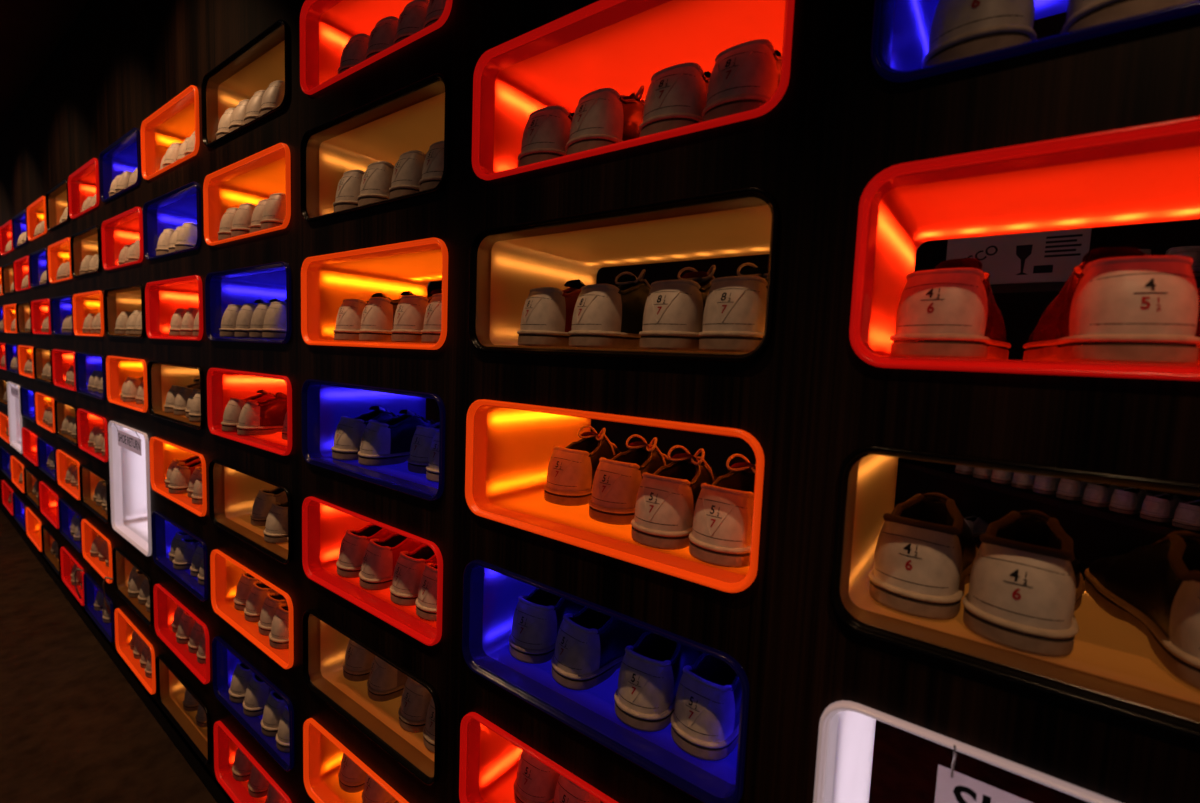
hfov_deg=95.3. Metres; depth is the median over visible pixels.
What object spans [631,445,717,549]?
shoe
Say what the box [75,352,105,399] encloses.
cubby
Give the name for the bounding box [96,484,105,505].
shoe
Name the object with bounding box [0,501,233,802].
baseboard
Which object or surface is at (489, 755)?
cubby
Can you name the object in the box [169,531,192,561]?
shoe
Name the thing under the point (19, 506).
cubby
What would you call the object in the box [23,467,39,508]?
cubby
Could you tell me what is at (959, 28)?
shoe
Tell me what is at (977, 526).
shoe
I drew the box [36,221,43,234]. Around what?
shoe
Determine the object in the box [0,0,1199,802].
wall
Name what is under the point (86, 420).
cubby
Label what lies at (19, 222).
cubby
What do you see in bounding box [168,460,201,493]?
shoe
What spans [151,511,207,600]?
cubby
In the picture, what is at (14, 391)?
sign
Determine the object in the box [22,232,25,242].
shoe
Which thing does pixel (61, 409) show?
cubby
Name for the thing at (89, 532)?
cubby
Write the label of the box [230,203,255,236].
shoe
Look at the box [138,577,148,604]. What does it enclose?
shoe
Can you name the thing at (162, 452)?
cubby
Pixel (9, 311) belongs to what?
cubby
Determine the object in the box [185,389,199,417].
shoe
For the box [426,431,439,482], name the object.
shoe
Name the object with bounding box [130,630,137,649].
shoe
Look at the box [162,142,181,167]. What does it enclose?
shoe
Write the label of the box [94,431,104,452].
shoe
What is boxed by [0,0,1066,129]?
ceiling
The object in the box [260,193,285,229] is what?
shoe
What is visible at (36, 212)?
cubby
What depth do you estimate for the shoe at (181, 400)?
1.55 m
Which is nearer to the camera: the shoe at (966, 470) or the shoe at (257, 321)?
the shoe at (257, 321)
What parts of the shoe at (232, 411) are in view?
panel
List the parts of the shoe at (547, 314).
panel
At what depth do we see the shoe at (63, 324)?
2.40 m
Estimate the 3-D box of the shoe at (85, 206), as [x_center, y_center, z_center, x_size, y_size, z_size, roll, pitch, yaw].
[-1.929,-0.766,2.187,0.081,0.097,0.222,6,6,37]
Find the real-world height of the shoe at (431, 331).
0.097 m
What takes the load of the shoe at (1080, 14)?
in the cubby at (901, 30)
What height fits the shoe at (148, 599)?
0.104 m
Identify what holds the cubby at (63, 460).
attached to the wall at (809, 400)
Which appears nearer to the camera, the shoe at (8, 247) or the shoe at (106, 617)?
the shoe at (106, 617)
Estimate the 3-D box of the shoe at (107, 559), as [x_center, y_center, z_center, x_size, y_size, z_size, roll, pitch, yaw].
[-1.847,0.581,2.201,0.081,0.104,0.222,6,6,39]
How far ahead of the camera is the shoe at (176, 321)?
1.55 m
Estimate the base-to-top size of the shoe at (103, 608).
0.104 m
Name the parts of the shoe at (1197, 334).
panel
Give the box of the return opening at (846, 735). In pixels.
[813,700,1119,802]
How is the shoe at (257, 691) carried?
in the cubby at (225, 659)
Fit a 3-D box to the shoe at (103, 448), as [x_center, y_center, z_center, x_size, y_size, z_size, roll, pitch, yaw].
[-1.763,0.147,2.093,0.081,0.097,0.222,7,7,44]
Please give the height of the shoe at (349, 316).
0.097 m
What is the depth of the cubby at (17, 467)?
3.31 m
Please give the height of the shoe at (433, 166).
0.097 m
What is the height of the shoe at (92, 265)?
0.097 m
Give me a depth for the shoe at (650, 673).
0.66 m
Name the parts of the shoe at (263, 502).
panel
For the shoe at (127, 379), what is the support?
in the cubby at (118, 369)
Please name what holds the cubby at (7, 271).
attached to the wall at (809, 400)
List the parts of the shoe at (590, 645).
panel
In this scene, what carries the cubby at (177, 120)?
attached to the wall at (809, 400)
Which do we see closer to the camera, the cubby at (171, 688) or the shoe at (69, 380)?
the cubby at (171, 688)
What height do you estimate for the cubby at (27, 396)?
0.186 m
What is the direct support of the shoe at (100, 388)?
in the cubby at (85, 363)
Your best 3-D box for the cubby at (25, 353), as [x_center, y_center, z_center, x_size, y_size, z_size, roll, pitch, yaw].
[-2.920,-0.221,2.960,0.443,0.186,0.272,6,6,37]
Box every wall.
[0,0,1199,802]
[426,219,1199,564]
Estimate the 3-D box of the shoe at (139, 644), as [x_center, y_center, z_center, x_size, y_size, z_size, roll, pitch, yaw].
[-1.552,0.839,1.983,0.081,0.097,0.222,6,6,40]
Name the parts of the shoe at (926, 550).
panel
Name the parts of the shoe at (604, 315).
panel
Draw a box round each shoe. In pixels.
[0,319,2,330]
[3,392,6,401]
[5,240,11,251]
[8,493,11,502]
[11,319,15,330]
[12,357,17,369]
[17,232,24,245]
[19,472,22,483]
[21,275,27,288]
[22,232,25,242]
[24,359,31,372]
[25,318,29,331]
[27,361,31,373]
[32,481,37,494]
[33,223,39,236]
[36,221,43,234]
[39,270,45,283]
[42,362,49,378]
[43,272,46,283]
[43,317,48,331]
[43,406,51,422]
[45,408,51,424]
[46,367,50,379]
[46,450,53,466]
[48,412,52,426]
[50,455,54,469]
[50,540,57,554]
[55,545,58,557]
[56,263,64,279]
[60,262,69,278]
[61,207,67,221]
[61,315,68,332]
[61,415,75,433]
[63,315,71,332]
[65,316,71,332]
[65,366,73,383]
[65,464,76,483]
[67,367,73,384]
[67,417,75,435]
[70,467,77,485]
[70,514,76,530]
[70,516,78,535]
[71,423,75,438]
[71,564,76,578]
[71,566,81,584]
[73,521,79,540]
[79,255,92,273]
[81,196,91,211]
[82,313,96,333]
[87,370,98,390]
[88,254,97,272]
[88,426,103,446]
[89,194,95,207]
[90,534,103,556]
[91,313,99,333]
[92,371,101,391]
[93,428,103,448]
[93,480,105,501]
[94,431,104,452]
[94,591,103,610]
[96,318,100,333]
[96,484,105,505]
[98,378,102,393]
[98,540,107,560]
[101,440,104,455]
[102,493,106,509]
[102,599,107,614]
[102,601,110,622]
[105,551,108,566]
[109,175,119,196]
[114,311,131,334]
[115,171,131,192]
[117,245,130,264]
[120,377,142,399]
[122,378,142,401]
[125,243,133,262]
[126,310,140,334]
[127,168,136,186]
[128,240,139,262]
[128,566,137,587]
[128,570,145,597]
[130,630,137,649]
[133,635,144,658]
[134,313,141,334]
[135,381,143,403]
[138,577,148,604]
[140,643,150,667]
[145,652,151,677]
[146,592,149,611]
[156,229,174,255]
[159,155,164,169]
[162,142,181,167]
[164,376,199,412]
[165,455,199,487]
[168,226,180,252]
[168,309,194,336]
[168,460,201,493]
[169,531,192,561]
[172,606,183,632]
[173,386,199,414]
[173,538,200,569]
[174,222,196,250]
[176,137,189,160]
[176,611,194,643]
[180,308,198,336]
[183,689,198,711]
[184,131,194,155]
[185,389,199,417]
[187,467,201,497]
[188,391,200,421]
[188,621,203,653]
[190,544,203,576]
[191,472,202,503]
[192,311,198,335]
[196,633,205,663]
[196,704,206,726]
[197,557,203,584]
[216,108,234,139]
[217,207,237,240]
[219,299,265,337]
[221,390,276,431]
[229,99,249,132]
[229,662,253,702]
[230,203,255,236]
[232,748,252,780]
[234,299,280,338]
[234,572,258,610]
[237,392,286,435]
[243,673,272,716]
[244,90,265,124]
[244,581,277,621]
[248,765,269,797]
[249,199,267,232]
[249,299,285,338]
[250,487,287,525]
[258,593,286,635]
[259,80,284,115]
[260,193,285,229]
[261,302,286,338]
[261,690,286,736]
[263,502,287,542]
[265,784,285,802]
[269,604,288,648]
[276,705,289,752]
[281,412,286,439]
[331,406,399,459]
[333,169,363,211]
[333,293,404,342]
[336,524,394,577]
[337,33,369,73]
[338,753,366,792]
[342,639,374,681]
[357,161,393,205]
[358,291,414,341]
[358,410,434,465]
[359,533,423,589]
[362,774,398,802]
[365,16,398,59]
[367,655,407,701]
[389,150,425,198]
[390,544,436,605]
[391,289,441,342]
[393,0,428,44]
[398,677,431,732]
[407,422,439,473]
[415,563,436,620]
[419,140,443,190]
[421,293,441,342]
[423,0,445,28]
[423,698,434,752]
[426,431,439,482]
[509,588,584,663]
[514,750,559,802]
[517,279,616,348]
[518,106,573,166]
[544,425,620,505]
[551,607,646,689]
[554,775,603,802]
[566,86,644,154]
[568,269,684,350]
[589,434,671,524]
[614,631,703,731]
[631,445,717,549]
[639,62,710,136]
[639,265,737,351]
[671,653,741,760]
[689,453,755,567]
[698,262,767,351]
[702,39,781,121]
[868,493,978,619]
[890,258,1010,359]
[922,0,1036,67]
[955,465,973,474]
[962,510,1085,656]
[964,516,988,536]
[972,467,992,478]
[991,470,1013,483]
[1011,472,1036,488]
[1023,247,1199,364]
[1032,475,1060,494]
[1056,478,1094,500]
[1060,0,1196,33]
[1082,483,1122,506]
[1084,531,1199,689]
[1109,487,1152,514]
[1137,288,1199,364]
[1139,249,1150,255]
[1139,493,1185,522]
[1165,246,1199,276]
[1172,500,1199,530]
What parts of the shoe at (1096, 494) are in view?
panel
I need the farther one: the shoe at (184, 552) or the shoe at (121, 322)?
the shoe at (121, 322)
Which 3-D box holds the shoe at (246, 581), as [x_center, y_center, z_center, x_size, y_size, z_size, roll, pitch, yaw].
[-0.839,0.459,1.442,0.081,0.104,0.222,6,6,37]
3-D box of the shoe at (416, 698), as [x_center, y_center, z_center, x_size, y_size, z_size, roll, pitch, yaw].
[-0.277,0.515,1.037,0.081,0.104,0.222,6,6,37]
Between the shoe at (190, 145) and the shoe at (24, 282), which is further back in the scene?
the shoe at (24, 282)
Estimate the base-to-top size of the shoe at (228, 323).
0.097 m
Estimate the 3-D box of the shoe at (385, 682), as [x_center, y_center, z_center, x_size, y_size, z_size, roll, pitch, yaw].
[-0.351,0.506,1.100,0.222,0.104,0.081,-1,6,-37]
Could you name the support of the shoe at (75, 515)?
in the cubby at (66, 512)
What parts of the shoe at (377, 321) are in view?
panel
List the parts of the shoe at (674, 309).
panel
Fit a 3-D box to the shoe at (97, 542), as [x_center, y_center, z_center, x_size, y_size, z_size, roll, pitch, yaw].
[-1.988,0.572,2.288,0.081,0.097,0.222,6,6,39]
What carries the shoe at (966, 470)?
on the storage shelf at (939, 469)
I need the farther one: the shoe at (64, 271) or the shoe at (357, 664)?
the shoe at (64, 271)
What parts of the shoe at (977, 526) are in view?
panel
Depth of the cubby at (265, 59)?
1.21 m
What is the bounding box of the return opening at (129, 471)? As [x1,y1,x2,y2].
[108,421,151,555]
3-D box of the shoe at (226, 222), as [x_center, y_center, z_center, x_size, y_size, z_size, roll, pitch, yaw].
[-0.821,-0.429,1.357,0.081,0.097,0.222,6,6,37]
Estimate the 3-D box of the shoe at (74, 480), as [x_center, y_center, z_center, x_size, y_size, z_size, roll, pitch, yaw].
[-2.265,0.324,2.494,0.081,0.088,0.222,6,6,38]
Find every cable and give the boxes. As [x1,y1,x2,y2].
[74,569,83,598]
[102,577,112,612]
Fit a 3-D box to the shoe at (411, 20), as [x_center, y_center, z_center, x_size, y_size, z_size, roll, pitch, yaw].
[-0.242,-0.594,0.921,0.081,0.097,0.222,6,6,37]
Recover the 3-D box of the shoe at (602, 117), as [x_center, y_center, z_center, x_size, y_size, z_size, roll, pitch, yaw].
[0.051,-0.345,0.712,0.081,0.104,0.222,7,7,44]
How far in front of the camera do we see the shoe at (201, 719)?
1.57 m
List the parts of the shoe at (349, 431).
panel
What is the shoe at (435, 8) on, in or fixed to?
in the cubby at (326, 26)
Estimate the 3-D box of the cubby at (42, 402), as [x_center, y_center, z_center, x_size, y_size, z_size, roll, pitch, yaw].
[-2.564,0.039,2.707,0.443,0.186,0.272,6,6,37]
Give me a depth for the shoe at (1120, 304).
0.40 m
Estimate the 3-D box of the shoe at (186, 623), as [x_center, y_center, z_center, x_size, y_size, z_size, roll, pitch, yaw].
[-1.174,0.650,1.687,0.081,0.104,0.222,6,6,35]
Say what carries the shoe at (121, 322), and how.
in the cubby at (130, 298)
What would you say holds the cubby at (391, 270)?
attached to the wall at (809, 400)
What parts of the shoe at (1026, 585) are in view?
panel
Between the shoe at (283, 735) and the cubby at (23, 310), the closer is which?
the shoe at (283, 735)
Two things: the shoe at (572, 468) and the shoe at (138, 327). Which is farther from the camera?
the shoe at (138, 327)
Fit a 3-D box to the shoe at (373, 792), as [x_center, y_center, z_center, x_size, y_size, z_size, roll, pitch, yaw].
[-0.374,0.729,1.121,0.081,0.104,0.222,7,6,42]
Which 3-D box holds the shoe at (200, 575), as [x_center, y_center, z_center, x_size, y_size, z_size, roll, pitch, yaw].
[-1.022,0.445,1.569,0.081,0.097,0.222,6,6,40]
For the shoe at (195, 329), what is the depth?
1.42 m
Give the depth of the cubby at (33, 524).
3.05 m
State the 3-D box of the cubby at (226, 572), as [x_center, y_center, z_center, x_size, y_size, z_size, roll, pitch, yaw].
[-0.720,0.449,1.346,0.447,0.186,0.272,6,6,37]
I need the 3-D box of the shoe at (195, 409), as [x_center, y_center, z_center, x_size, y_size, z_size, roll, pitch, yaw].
[-1.014,-0.004,1.524,0.081,0.104,0.222,6,6,37]
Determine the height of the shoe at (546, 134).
0.097 m
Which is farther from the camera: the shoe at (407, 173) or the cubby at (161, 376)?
the cubby at (161, 376)
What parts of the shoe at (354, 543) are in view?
panel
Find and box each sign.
[8,382,18,397]
[114,424,141,455]
[935,745,1031,802]
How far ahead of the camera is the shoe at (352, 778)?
1.09 m
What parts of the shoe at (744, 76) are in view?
panel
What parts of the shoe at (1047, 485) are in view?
panel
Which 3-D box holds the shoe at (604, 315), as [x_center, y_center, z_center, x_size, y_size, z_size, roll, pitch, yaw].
[0.057,-0.121,0.735,0.222,0.104,0.081,-2,6,-40]
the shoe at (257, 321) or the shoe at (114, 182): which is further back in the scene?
the shoe at (114, 182)
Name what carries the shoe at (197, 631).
in the cubby at (166, 604)
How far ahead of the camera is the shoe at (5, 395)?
3.46 m
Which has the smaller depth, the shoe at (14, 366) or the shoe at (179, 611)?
the shoe at (179, 611)
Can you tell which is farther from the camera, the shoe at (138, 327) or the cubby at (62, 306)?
the cubby at (62, 306)
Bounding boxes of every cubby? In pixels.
[0,220,13,255]
[0,267,2,294]
[0,306,4,332]
[0,343,5,369]
[0,378,7,406]
[0,412,9,443]
[0,446,11,479]
[1,262,15,293]
[1,480,12,515]
[3,304,16,332]
[5,344,18,373]
[7,381,22,453]
[11,456,24,492]
[12,209,28,248]
[12,492,25,531]
[14,256,30,290]
[16,301,32,333]
[18,345,33,377]
[20,386,35,422]
[22,427,37,465]
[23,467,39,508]
[25,507,41,551]
[27,196,46,240]
[29,248,48,287]
[31,299,50,333]
[33,347,52,383]
[35,392,54,432]
[37,437,56,480]
[39,481,58,528]
[41,525,60,575]
[45,179,69,230]
[48,237,71,282]
[50,295,73,334]
[52,349,76,390]
[54,400,78,445]
[56,449,79,499]
[58,498,81,552]
[60,547,83,605]
[68,158,99,218]
[70,225,101,277]
[72,290,103,336]
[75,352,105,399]
[77,409,107,461]
[79,464,110,522]
[81,519,112,582]
[83,573,114,641]
[99,128,140,201]
[101,207,142,269]
[104,284,145,337]
[106,356,147,411]
[112,547,153,625]
[114,608,155,693]
[141,85,199,179]
[143,182,200,259]
[145,275,202,339]
[147,361,204,429]
[149,437,206,516]
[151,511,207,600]
[153,584,209,683]
[155,655,211,764]
[201,19,289,146]
[203,143,290,245]
[205,261,291,343]
[207,368,291,455]
[209,460,292,563]
[210,549,293,668]
[212,636,293,770]
[214,721,291,802]
[300,0,452,94]
[300,73,450,221]
[301,238,447,349]
[301,379,445,500]
[302,496,442,645]
[303,609,440,784]
[303,718,408,802]
[459,712,617,802]
[462,560,748,802]
[465,399,763,592]
[468,187,779,361]
[472,0,794,179]
[829,445,1199,737]
[849,116,1199,379]
[871,0,1199,82]
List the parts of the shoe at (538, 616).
panel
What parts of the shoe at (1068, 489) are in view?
panel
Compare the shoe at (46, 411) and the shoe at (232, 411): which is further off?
the shoe at (46, 411)
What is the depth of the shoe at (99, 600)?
2.22 m
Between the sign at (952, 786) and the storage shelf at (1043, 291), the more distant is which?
the storage shelf at (1043, 291)
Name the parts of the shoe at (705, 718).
panel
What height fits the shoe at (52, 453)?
0.088 m
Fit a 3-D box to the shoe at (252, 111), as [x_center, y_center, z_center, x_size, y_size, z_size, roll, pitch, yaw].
[-0.686,-0.639,1.245,0.081,0.097,0.222,6,6,37]
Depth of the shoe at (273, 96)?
1.11 m
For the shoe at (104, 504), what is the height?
0.104 m
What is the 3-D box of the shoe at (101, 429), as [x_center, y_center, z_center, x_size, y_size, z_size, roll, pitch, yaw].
[-1.901,0.132,2.210,0.081,0.097,0.222,6,6,36]
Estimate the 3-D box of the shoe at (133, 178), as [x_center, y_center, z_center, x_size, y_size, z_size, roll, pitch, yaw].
[-1.420,-0.715,1.807,0.081,0.097,0.222,6,6,41]
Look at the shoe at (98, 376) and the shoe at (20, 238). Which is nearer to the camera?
the shoe at (98, 376)
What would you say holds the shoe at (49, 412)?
in the cubby at (42, 402)
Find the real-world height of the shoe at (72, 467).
0.088 m
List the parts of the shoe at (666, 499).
panel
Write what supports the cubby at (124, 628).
attached to the wall at (809, 400)
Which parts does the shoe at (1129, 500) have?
panel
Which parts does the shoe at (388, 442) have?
panel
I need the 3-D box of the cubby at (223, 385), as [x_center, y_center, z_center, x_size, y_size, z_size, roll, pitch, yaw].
[-0.703,0.004,1.309,0.447,0.186,0.272,6,6,37]
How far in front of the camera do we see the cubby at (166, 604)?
1.60 m
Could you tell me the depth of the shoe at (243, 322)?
1.24 m
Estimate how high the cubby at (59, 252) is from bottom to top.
0.186 m
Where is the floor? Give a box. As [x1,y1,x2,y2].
[0,509,1089,802]
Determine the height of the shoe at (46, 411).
0.088 m
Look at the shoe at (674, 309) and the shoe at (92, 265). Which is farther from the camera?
the shoe at (92, 265)
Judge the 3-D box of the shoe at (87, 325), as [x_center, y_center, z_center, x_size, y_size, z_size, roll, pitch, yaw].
[-1.949,-0.320,2.213,0.081,0.097,0.222,6,6,39]
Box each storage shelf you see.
[754,254,1199,464]
[894,458,1199,580]
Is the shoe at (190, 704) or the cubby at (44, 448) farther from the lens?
the cubby at (44, 448)
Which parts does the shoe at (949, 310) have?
panel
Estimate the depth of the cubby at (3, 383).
3.54 m
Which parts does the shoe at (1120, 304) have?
panel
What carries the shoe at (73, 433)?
in the cubby at (61, 409)
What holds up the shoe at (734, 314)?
in the cubby at (507, 262)
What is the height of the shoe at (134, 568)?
0.097 m
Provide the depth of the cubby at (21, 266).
2.94 m
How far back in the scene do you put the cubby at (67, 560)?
2.49 m
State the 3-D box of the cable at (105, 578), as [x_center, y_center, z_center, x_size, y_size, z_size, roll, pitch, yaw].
[-1.756,0.694,1.954,0.054,0.143,0.020,5,5,27]
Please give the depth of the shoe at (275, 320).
1.15 m
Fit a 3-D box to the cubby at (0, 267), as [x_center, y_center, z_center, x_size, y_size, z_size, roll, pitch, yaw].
[-3.624,-0.740,3.461,0.443,0.186,0.272,6,6,37]
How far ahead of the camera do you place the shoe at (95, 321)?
2.03 m
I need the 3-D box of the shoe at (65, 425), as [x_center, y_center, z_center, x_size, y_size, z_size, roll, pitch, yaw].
[-2.329,0.095,2.514,0.081,0.088,0.222,6,6,38]
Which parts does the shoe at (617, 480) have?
panel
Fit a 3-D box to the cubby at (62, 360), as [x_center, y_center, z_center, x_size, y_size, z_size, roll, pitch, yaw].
[-2.184,-0.146,2.412,0.443,0.186,0.272,6,6,37]
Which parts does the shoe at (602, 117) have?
panel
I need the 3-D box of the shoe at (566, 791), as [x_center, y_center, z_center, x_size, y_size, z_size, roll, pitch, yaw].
[0.019,0.548,0.822,0.081,0.097,0.222,6,6,41]
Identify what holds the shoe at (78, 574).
in the cubby at (67, 560)
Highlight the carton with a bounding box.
[946,228,1091,283]
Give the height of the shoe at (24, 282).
0.088 m
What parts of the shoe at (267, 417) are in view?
panel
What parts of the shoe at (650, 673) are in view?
panel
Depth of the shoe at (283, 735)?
1.19 m
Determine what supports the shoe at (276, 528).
in the cubby at (233, 491)
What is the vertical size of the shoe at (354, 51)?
0.097 m
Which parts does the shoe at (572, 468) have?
panel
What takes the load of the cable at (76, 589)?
hanging from the cubby at (67, 560)
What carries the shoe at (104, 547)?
in the cubby at (89, 532)
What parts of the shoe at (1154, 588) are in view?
panel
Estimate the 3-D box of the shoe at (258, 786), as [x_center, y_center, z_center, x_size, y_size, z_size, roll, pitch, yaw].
[-0.788,0.912,1.422,0.081,0.104,0.222,7,6,42]
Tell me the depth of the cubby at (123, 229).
1.85 m
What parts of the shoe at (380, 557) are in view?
panel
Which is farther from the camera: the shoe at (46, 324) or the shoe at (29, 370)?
the shoe at (29, 370)
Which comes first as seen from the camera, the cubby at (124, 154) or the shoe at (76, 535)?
the cubby at (124, 154)
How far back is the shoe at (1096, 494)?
2.02 m
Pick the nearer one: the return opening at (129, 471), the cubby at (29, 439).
the return opening at (129, 471)
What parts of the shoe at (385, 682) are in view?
panel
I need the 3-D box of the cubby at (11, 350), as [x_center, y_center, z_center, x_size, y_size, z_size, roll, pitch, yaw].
[-3.284,-0.258,3.231,0.443,0.186,0.272,6,6,37]
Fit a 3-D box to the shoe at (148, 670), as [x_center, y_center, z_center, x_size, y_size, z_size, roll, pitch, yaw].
[-1.429,0.852,1.883,0.081,0.097,0.222,6,6,36]
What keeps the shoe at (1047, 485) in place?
on the storage shelf at (939, 469)
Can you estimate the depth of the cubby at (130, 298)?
1.87 m
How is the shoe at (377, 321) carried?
in the cubby at (391, 270)
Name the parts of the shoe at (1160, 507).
panel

